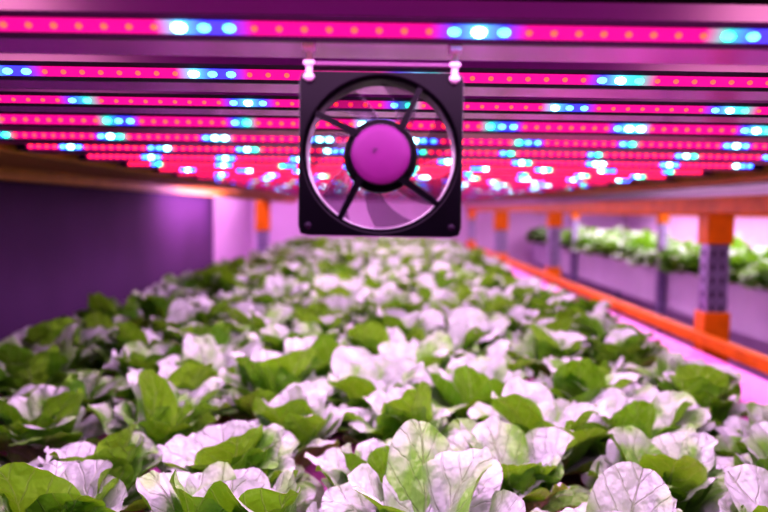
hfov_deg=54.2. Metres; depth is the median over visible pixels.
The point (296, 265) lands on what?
lettuce
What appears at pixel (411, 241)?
lettuce
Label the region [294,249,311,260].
lettuce
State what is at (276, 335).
lettuce
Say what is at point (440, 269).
lettuce
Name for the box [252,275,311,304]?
lettuce
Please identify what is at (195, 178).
led light bar
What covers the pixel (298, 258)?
lettuce
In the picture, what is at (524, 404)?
lettuce
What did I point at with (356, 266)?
lettuce
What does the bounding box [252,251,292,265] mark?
lettuce
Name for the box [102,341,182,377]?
lettuce
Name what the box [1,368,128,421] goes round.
lettuce
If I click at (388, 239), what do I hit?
lettuce
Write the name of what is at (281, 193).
led light bar
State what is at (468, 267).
lettuce
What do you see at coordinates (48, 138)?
led light bar
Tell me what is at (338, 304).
lettuce
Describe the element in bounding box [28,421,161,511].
lettuce
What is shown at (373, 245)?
lettuce
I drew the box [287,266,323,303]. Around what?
lettuce
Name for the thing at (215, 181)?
led light bar
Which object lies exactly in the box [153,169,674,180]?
led light bar
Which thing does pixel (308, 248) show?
lettuce
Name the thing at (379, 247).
lettuce
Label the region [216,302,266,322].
lettuce
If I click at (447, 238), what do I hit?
lettuce
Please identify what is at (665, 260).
lettuce
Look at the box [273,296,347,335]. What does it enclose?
lettuce
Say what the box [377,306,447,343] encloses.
lettuce
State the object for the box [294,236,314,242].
lettuce
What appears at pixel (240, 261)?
lettuce
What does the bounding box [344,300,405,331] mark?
lettuce
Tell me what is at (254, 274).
lettuce
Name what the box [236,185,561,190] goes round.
led light bar
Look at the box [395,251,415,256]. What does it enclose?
lettuce
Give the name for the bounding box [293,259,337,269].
lettuce
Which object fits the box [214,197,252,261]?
wall
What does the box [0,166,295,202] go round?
beam
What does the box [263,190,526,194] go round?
led light bar
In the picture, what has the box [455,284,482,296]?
lettuce
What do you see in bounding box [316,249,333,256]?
lettuce
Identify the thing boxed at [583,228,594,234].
lettuce
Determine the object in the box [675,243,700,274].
lettuce
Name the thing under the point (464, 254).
lettuce
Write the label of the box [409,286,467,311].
lettuce
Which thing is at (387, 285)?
lettuce
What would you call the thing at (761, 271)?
lettuce
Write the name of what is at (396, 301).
lettuce
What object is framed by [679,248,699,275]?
lettuce
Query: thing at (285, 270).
lettuce
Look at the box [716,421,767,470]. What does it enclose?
lettuce
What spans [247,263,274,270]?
lettuce
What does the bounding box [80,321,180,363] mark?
lettuce
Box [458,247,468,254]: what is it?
lettuce
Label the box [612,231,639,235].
lettuce
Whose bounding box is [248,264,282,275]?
lettuce
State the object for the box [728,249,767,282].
lettuce
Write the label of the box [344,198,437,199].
led light bar
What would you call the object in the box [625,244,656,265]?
lettuce
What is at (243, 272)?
lettuce
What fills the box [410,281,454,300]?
lettuce
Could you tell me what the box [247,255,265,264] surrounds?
lettuce
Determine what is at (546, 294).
lettuce
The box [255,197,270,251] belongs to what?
post
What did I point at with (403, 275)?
lettuce
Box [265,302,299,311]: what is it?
lettuce
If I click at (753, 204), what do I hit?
beam
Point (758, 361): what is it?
beam
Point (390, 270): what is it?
lettuce
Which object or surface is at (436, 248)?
lettuce
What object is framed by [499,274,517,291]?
lettuce
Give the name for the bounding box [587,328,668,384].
lettuce
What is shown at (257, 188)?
led light bar
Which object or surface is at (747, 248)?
lettuce
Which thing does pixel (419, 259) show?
lettuce
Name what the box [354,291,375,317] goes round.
lettuce
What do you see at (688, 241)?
lettuce
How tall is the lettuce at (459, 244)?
0.143 m
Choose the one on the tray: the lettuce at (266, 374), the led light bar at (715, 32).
the lettuce at (266, 374)
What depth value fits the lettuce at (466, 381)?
1.23 m
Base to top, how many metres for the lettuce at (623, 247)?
0.173 m
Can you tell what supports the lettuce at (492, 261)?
on the tray
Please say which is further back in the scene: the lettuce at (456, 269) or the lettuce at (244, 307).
the lettuce at (456, 269)
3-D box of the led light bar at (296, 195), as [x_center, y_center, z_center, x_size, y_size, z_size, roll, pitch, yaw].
[0.073,-0.457,5.613,1.450,0.034,0.092,1,4,0]
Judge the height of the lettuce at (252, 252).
0.147 m
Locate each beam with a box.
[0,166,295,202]
[465,242,767,373]
[466,195,767,214]
[534,212,767,217]
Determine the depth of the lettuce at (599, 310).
1.94 m
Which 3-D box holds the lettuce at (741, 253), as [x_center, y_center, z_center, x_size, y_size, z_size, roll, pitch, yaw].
[1.899,0.056,4.050,0.291,0.186,0.298,1,4,7]
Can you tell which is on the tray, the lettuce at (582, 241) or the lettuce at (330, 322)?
the lettuce at (330, 322)
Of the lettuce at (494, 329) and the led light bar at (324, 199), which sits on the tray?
the lettuce at (494, 329)
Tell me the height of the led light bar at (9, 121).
0.034 m
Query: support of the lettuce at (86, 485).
on the tray
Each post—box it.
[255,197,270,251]
[467,211,475,248]
[493,211,508,263]
[545,212,562,288]
[569,212,578,295]
[654,213,669,334]
[693,214,734,362]
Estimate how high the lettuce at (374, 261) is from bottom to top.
0.133 m
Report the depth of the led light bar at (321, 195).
5.33 m
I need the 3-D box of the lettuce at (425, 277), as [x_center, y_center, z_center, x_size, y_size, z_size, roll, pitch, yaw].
[0.169,0.134,3.085,0.200,0.121,0.178,-2,5,-40]
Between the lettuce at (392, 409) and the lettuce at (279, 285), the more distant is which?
the lettuce at (279, 285)
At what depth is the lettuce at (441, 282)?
2.86 m
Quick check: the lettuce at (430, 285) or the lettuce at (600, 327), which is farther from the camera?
the lettuce at (430, 285)
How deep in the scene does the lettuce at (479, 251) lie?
4.63 m
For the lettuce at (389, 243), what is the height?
0.161 m
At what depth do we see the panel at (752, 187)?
5.56 m
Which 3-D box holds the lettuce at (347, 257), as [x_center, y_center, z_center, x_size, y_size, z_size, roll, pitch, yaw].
[-0.187,0.045,4.180,0.223,0.153,0.226,1,4,-4]
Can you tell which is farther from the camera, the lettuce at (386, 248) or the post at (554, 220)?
the lettuce at (386, 248)
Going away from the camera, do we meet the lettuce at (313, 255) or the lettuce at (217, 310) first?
the lettuce at (217, 310)
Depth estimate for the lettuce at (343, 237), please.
7.11 m
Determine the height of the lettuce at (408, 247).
0.131 m
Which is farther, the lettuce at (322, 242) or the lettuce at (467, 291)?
the lettuce at (322, 242)
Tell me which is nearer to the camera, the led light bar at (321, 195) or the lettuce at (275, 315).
the lettuce at (275, 315)
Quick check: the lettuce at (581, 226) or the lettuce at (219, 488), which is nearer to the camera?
the lettuce at (219, 488)
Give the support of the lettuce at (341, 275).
on the tray
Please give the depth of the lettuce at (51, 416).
1.04 m
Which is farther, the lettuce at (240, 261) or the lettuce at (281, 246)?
the lettuce at (281, 246)
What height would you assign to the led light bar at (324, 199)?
0.034 m
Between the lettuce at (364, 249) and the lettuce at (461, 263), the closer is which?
the lettuce at (461, 263)
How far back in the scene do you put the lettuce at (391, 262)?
3.62 m
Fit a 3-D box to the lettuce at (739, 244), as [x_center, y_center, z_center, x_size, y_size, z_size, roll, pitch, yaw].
[2.242,-0.010,4.802,0.347,0.223,0.364,0,4,-13]
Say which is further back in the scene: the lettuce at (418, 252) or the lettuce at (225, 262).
the lettuce at (418, 252)
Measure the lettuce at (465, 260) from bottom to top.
0.136 m
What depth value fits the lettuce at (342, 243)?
5.85 m
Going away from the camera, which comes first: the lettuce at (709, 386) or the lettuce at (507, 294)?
the lettuce at (709, 386)
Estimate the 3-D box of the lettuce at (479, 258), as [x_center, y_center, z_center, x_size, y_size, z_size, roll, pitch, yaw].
[0.542,0.048,4.342,0.248,0.146,0.237,0,4,-20]
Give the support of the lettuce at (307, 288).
on the tray
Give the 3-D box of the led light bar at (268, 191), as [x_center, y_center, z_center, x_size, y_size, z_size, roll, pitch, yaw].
[0.058,-0.381,4.365,1.450,0.034,0.092,1,4,0]
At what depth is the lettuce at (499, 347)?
1.47 m
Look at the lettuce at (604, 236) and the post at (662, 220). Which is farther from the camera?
the lettuce at (604, 236)
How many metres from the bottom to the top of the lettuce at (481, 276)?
0.126 m
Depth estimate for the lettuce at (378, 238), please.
6.50 m
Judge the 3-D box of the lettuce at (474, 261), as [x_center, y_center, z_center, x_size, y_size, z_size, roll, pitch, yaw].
[0.567,0.070,4.003,0.237,0.144,0.250,1,4,9]
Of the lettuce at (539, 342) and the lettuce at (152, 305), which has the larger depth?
the lettuce at (152, 305)
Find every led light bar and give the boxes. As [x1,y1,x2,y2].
[0,0,767,64]
[0,53,767,100]
[0,89,767,122]
[0,112,767,142]
[0,131,767,155]
[15,144,767,163]
[77,154,764,171]
[119,162,712,176]
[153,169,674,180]
[171,173,637,183]
[193,177,613,185]
[211,180,593,187]
[226,183,578,189]
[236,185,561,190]
[245,187,547,192]
[257,188,539,193]
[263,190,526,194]
[268,191,516,195]
[275,192,511,195]
[281,193,505,196]
[289,194,500,197]
[296,195,490,198]
[321,195,489,197]
[322,196,472,198]
[322,197,470,199]
[323,198,468,200]
[324,199,404,200]
[337,197,481,199]
[338,199,425,200]
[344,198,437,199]
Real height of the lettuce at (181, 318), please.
0.127 m
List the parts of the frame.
edge rail, edge rail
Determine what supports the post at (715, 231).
on the floor
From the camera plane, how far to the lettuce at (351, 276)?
3.22 m
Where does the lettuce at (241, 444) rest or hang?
on the tray
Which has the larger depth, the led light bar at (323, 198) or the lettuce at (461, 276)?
the led light bar at (323, 198)
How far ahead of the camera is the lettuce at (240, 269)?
3.59 m
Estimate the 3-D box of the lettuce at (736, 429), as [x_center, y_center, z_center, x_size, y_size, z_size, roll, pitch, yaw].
[0.580,0.269,1.068,0.210,0.109,0.234,2,4,21]
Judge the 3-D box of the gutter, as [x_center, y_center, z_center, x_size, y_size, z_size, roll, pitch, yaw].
[2.315,0.572,5.205,0.900,0.990,8.300,1,4,0]
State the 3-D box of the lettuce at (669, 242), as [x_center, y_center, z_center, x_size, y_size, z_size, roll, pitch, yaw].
[2.216,-0.041,5.639,0.324,0.183,0.314,3,4,28]
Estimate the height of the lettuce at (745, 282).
0.152 m
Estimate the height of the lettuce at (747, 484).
0.135 m
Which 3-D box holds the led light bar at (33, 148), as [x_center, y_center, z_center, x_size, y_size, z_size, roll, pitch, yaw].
[0.072,-0.197,1.371,1.450,0.034,0.092,1,4,0]
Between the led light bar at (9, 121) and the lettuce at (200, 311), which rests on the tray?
the lettuce at (200, 311)
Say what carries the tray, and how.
on the floor
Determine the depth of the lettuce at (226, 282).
2.70 m
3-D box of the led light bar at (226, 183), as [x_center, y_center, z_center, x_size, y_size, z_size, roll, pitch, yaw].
[0.078,-0.304,3.118,1.450,0.034,0.092,1,4,0]
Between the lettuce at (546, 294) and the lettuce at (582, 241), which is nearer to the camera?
the lettuce at (546, 294)
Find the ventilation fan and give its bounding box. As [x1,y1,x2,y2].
[298,42,463,236]
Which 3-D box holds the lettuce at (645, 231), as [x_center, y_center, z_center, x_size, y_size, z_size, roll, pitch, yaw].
[2.267,-0.109,6.275,0.365,0.235,0.315,1,4,-2]
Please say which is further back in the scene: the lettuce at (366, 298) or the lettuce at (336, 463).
the lettuce at (366, 298)
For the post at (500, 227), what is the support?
on the floor
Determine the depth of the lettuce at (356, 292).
2.53 m
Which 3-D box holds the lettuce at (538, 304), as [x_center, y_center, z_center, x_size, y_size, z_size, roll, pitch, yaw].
[0.529,0.181,2.372,0.224,0.126,0.215,2,4,21]
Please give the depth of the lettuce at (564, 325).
1.77 m
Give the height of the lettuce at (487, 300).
0.139 m
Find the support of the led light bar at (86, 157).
attached to the frame
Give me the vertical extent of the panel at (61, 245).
1.700 m
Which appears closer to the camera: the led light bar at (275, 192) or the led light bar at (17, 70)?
the led light bar at (17, 70)
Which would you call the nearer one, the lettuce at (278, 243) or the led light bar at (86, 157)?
the led light bar at (86, 157)
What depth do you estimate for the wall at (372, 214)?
9.52 m
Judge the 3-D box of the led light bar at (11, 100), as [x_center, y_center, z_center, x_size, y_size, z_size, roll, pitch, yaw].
[0.083,-0.159,0.755,1.450,0.034,0.068,1,4,0]
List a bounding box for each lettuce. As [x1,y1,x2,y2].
[0,322,101,394]
[0,361,16,398]
[0,385,104,465]
[0,459,127,511]
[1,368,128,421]
[12,317,112,376]
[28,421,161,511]
[61,293,150,328]
[73,311,128,363]
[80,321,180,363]
[86,369,230,454]
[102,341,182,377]
[112,362,227,414]
[122,286,194,302]
[131,290,177,329]
[136,461,322,511]
[144,420,324,511]
[147,321,264,350]
[148,309,198,340]
[149,298,215,326]
[152,272,203,290]
[157,334,261,389]
[166,284,206,301]
[187,294,222,305]
[188,270,203,282]
[193,265,223,293]
[193,294,251,325]
[203,266,260,297]
[205,258,238,271]
[214,304,293,342]
[215,347,342,421]
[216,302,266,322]
[218,286,255,302]
[230,256,246,268]
[231,266,273,275]
[238,261,253,270]
[244,263,288,287]
[246,322,340,353]
[247,247,269,256]
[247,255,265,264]
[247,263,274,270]
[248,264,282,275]
[248,286,305,306]
[249,380,370,468]
[252,251,284,256]
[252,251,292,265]
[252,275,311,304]
[261,279,301,287]
[261,335,349,376]
[264,260,290,267]
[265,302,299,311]
[266,245,280,252]
[273,241,291,249]
[273,264,318,277]
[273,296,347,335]
[278,253,304,263]
[279,244,295,250]
[279,249,308,258]
[286,241,302,249]
[286,262,320,270]
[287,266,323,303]
[291,309,347,332]
[292,238,307,245]
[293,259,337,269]
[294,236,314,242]
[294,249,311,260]
[298,246,313,250]
[301,284,356,306]
[302,275,324,297]
[303,242,327,248]
[305,438,391,488]
[306,419,525,511]
[307,238,326,247]
[308,252,341,262]
[311,246,325,251]
[311,275,371,315]
[312,345,431,431]
[314,235,331,240]
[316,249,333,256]
[321,263,356,276]
[324,248,339,253]
[324,294,361,335]
[327,259,352,267]
[328,246,347,250]
[329,244,346,249]
[331,241,347,247]
[333,236,353,239]
[333,272,363,284]
[334,251,367,266]
[334,271,359,278]
[339,321,404,355]
[340,250,360,255]
[342,381,477,446]
[343,243,367,251]
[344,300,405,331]
[347,259,365,275]
[351,247,373,258]
[351,291,423,322]
[353,251,371,264]
[354,238,372,243]
[354,245,362,252]
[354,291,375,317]
[360,269,396,287]
[361,272,410,293]
[362,281,397,292]
[363,265,396,271]
[366,258,382,267]
[367,253,385,267]
[369,243,385,250]
[369,264,411,279]
[372,238,393,243]
[372,289,421,302]
[372,331,460,370]
[373,245,387,250]
[373,247,399,252]
[375,246,403,256]
[375,255,409,271]
[376,237,393,240]
[377,240,400,248]
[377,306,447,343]
[394,239,414,244]
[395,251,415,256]
[395,254,414,264]
[400,257,430,266]
[401,243,417,247]
[402,266,430,281]
[403,246,418,249]
[408,273,433,293]
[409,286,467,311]
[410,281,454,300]
[411,318,490,358]
[411,355,532,422]
[412,248,432,255]
[413,260,438,268]
[414,253,432,262]
[414,261,454,281]
[416,239,433,247]
[416,277,458,289]
[419,287,468,305]
[419,290,465,311]
[423,242,449,249]
[425,245,445,255]
[426,253,449,260]
[430,249,451,256]
[433,256,455,261]
[435,303,451,328]
[439,258,464,267]
[440,237,457,243]
[443,241,461,245]
[443,339,533,379]
[444,307,517,356]
[445,269,480,287]
[447,415,589,511]
[449,265,481,276]
[450,243,464,248]
[450,251,487,260]
[451,248,469,253]
[453,377,610,476]
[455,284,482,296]
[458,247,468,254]
[460,247,487,257]
[462,252,489,260]
[463,255,476,265]
[463,263,483,272]
[464,271,509,290]
[464,284,517,306]
[464,287,507,315]
[468,255,504,266]
[472,257,500,270]
[472,273,485,278]
[480,265,508,275]
[483,305,526,342]
[491,298,545,323]
[497,263,514,274]
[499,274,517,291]
[503,323,587,379]
[511,277,558,307]
[512,317,592,360]
[523,288,582,309]
[523,293,574,315]
[525,227,547,242]
[531,461,682,511]
[532,227,547,242]
[533,230,546,243]
[533,355,659,403]
[538,356,644,389]
[541,298,614,321]
[545,300,620,325]
[560,232,580,248]
[561,228,583,248]
[565,236,583,250]
[571,235,594,252]
[571,314,661,357]
[571,387,723,456]
[574,231,595,246]
[578,224,586,229]
[580,425,732,511]
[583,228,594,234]
[583,233,618,249]
[586,232,623,256]
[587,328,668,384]
[595,225,620,235]
[598,235,633,258]
[611,239,631,259]
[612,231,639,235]
[614,234,655,259]
[624,228,652,239]
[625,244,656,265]
[625,351,741,402]
[627,242,656,258]
[640,229,672,238]
[642,249,656,266]
[649,246,678,272]
[655,242,694,262]
[657,363,747,437]
[658,244,690,272]
[667,239,692,245]
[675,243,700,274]
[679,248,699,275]
[681,240,693,244]
[714,402,767,456]
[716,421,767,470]
[718,464,767,511]
[728,249,747,282]
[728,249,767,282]
[730,237,754,250]
[731,245,767,252]
[734,232,740,241]
[737,258,767,289]
[741,262,761,286]
[754,246,767,253]
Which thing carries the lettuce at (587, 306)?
on the tray
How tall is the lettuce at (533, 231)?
0.199 m
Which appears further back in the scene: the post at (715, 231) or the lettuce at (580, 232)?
the lettuce at (580, 232)
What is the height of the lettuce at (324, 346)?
0.148 m
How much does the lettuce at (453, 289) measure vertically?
0.127 m
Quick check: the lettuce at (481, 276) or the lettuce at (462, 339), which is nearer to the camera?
the lettuce at (462, 339)
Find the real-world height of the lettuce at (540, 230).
0.190 m
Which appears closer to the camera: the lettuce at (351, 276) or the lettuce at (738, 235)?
the lettuce at (351, 276)
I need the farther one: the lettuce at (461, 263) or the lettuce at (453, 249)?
the lettuce at (453, 249)
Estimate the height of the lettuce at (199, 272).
0.130 m
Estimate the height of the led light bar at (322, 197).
0.034 m
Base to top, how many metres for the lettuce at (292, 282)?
0.123 m
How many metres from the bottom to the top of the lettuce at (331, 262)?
0.125 m
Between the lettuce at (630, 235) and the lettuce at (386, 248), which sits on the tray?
the lettuce at (386, 248)
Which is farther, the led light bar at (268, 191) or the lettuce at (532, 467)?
the led light bar at (268, 191)
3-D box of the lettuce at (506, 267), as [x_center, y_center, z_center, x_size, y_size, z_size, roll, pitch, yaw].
[0.562,0.105,3.633,0.212,0.134,0.224,4,5,42]
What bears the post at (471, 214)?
on the floor
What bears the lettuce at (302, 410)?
on the tray
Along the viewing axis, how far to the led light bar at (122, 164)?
1.84 m
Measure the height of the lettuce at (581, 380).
0.148 m
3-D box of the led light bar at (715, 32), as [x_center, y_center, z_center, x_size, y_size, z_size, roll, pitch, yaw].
[0.085,-0.140,0.453,1.450,0.034,0.068,1,4,0]
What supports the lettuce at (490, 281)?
on the tray
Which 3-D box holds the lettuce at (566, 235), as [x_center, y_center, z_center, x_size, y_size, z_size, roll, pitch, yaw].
[1.855,-0.159,7.400,0.280,0.200,0.327,0,4,-17]
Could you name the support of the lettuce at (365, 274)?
on the tray
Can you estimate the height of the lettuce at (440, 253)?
0.144 m
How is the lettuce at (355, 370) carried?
on the tray
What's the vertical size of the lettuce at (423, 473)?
0.158 m
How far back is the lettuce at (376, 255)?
4.16 m
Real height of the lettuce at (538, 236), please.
0.160 m
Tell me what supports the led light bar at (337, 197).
attached to the frame
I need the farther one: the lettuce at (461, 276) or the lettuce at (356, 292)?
the lettuce at (461, 276)
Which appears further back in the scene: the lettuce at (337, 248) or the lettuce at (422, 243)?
the lettuce at (422, 243)
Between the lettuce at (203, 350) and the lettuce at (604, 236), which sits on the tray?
the lettuce at (203, 350)
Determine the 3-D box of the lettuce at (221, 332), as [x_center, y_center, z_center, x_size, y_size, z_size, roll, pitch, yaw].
[-0.372,0.205,1.648,0.266,0.137,0.256,1,4,4]
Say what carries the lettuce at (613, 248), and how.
in the gutter
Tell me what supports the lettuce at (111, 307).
on the tray
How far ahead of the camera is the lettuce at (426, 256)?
4.34 m
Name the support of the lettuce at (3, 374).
on the tray
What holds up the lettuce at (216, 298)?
on the tray
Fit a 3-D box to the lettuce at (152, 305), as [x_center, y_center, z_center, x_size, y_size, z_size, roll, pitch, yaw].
[-0.667,0.166,2.189,0.220,0.139,0.206,1,4,10]
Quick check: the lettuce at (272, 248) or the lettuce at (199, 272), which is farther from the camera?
the lettuce at (272, 248)
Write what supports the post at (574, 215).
on the floor
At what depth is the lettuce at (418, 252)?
4.75 m
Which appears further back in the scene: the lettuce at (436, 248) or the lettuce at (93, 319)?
the lettuce at (436, 248)
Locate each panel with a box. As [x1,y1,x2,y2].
[0,180,213,340]
[534,180,767,199]
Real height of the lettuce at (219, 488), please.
0.142 m
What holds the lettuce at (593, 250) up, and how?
on the gutter
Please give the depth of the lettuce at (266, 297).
2.32 m
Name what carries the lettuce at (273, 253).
on the tray
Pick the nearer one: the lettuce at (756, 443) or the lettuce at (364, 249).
the lettuce at (756, 443)
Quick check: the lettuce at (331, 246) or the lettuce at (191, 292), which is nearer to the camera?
the lettuce at (191, 292)
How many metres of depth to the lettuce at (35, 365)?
1.39 m
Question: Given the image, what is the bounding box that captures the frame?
[0,144,767,202]
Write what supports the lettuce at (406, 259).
on the tray
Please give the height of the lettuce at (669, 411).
0.118 m
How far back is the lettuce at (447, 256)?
4.53 m
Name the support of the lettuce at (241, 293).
on the tray
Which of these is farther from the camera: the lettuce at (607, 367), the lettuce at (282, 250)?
the lettuce at (282, 250)
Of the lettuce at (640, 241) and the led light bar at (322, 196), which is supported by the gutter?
the lettuce at (640, 241)
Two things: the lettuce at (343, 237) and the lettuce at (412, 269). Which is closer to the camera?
the lettuce at (412, 269)
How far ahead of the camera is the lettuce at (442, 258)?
4.40 m
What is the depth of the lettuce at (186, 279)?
2.69 m
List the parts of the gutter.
leg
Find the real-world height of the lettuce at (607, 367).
0.110 m
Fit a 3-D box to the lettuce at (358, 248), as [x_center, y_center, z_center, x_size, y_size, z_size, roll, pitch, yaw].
[-0.190,0.002,4.891,0.235,0.149,0.224,0,4,-19]
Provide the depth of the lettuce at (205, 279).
2.87 m
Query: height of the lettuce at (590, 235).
0.193 m
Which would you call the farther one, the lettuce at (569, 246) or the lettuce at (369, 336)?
the lettuce at (569, 246)
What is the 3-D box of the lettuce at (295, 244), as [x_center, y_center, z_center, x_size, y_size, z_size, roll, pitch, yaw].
[-0.674,-0.039,5.456,0.216,0.147,0.229,4,5,41]
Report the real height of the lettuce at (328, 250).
0.137 m
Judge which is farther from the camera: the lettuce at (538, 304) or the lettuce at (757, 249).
the lettuce at (757, 249)
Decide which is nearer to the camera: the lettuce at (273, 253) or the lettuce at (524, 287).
the lettuce at (524, 287)
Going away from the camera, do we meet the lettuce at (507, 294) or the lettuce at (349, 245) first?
the lettuce at (507, 294)
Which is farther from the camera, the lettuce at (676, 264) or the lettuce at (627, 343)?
the lettuce at (676, 264)
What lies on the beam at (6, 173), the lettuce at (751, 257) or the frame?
the frame
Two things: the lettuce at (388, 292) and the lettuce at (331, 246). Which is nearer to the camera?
the lettuce at (388, 292)
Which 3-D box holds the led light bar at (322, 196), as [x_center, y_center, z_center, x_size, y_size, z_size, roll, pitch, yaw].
[0.050,-0.473,5.862,1.450,0.034,0.092,1,4,0]
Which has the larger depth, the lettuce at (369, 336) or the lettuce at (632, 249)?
the lettuce at (632, 249)
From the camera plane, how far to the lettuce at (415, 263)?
3.67 m
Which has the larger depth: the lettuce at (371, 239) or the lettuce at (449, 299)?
the lettuce at (371, 239)
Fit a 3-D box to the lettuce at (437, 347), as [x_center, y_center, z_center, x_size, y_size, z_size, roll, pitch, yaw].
[0.068,0.220,1.433,0.238,0.146,0.219,0,4,-15]
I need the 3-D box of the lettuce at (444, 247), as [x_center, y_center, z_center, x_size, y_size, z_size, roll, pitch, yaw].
[0.392,-0.027,5.445,0.237,0.158,0.224,1,4,7]
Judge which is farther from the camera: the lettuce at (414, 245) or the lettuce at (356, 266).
the lettuce at (414, 245)
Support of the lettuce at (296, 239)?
on the tray
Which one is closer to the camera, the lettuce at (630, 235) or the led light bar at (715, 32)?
the led light bar at (715, 32)
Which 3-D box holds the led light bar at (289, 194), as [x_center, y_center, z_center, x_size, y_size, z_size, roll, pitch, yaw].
[0.073,-0.426,5.114,1.450,0.034,0.092,1,4,0]
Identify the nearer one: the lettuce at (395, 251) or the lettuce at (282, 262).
the lettuce at (282, 262)
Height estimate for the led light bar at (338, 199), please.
0.034 m
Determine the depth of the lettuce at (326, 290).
2.31 m
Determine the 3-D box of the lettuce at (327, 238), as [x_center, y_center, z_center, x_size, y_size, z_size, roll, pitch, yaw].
[-0.548,-0.118,6.692,0.227,0.158,0.228,3,4,30]
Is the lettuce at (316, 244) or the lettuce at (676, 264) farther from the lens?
the lettuce at (316, 244)
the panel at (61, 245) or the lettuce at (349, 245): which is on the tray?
the lettuce at (349, 245)
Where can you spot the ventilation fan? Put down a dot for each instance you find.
(381, 155)
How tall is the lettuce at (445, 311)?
0.132 m
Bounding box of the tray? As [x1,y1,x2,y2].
[0,247,767,511]
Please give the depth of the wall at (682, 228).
7.53 m
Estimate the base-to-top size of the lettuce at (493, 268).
0.136 m
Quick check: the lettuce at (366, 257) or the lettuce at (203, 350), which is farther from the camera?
the lettuce at (366, 257)
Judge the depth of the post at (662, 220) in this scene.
4.95 m
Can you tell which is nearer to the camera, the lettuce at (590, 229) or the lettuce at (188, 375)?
the lettuce at (188, 375)
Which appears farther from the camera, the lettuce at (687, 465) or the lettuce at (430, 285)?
the lettuce at (430, 285)
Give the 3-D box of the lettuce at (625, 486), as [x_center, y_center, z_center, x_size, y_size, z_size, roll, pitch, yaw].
[0.208,0.272,0.708,0.195,0.135,0.194,4,5,44]
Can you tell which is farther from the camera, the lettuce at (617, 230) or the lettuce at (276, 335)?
the lettuce at (617, 230)
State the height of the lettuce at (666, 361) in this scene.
0.107 m
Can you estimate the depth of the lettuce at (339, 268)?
3.40 m
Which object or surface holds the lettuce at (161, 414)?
on the tray
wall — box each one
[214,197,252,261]
[253,198,626,316]
[623,194,767,380]
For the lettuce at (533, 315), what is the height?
0.132 m
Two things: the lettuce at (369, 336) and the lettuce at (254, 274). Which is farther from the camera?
the lettuce at (254, 274)
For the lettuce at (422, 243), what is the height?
0.151 m
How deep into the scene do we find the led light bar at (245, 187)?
3.58 m
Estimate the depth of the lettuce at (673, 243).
5.04 m
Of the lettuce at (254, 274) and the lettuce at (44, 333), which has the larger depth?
the lettuce at (254, 274)
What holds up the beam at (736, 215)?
attached to the post
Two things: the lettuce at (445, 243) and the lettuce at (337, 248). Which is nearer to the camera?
the lettuce at (337, 248)
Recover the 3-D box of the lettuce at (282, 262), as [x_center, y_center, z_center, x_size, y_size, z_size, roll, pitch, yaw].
[-0.515,0.082,3.639,0.209,0.130,0.197,0,4,-9]
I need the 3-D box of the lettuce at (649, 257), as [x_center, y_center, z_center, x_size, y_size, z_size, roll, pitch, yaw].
[1.889,0.006,5.150,0.235,0.152,0.245,-1,4,-28]
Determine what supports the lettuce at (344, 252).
on the tray
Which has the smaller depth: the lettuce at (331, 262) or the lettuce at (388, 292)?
the lettuce at (388, 292)
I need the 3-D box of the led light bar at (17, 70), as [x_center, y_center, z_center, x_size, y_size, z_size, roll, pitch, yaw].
[0.084,-0.149,0.600,1.450,0.034,0.068,1,4,0]
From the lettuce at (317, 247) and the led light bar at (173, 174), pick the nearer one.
the led light bar at (173, 174)
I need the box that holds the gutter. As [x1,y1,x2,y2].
[533,242,767,342]
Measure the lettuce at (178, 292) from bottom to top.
0.127 m
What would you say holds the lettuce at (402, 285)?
on the tray
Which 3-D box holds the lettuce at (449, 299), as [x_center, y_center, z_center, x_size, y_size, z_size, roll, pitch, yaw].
[0.180,0.177,2.171,0.206,0.145,0.218,3,4,35]
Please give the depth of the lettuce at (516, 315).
1.97 m
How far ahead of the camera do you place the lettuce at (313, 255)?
3.98 m
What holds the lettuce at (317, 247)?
on the tray

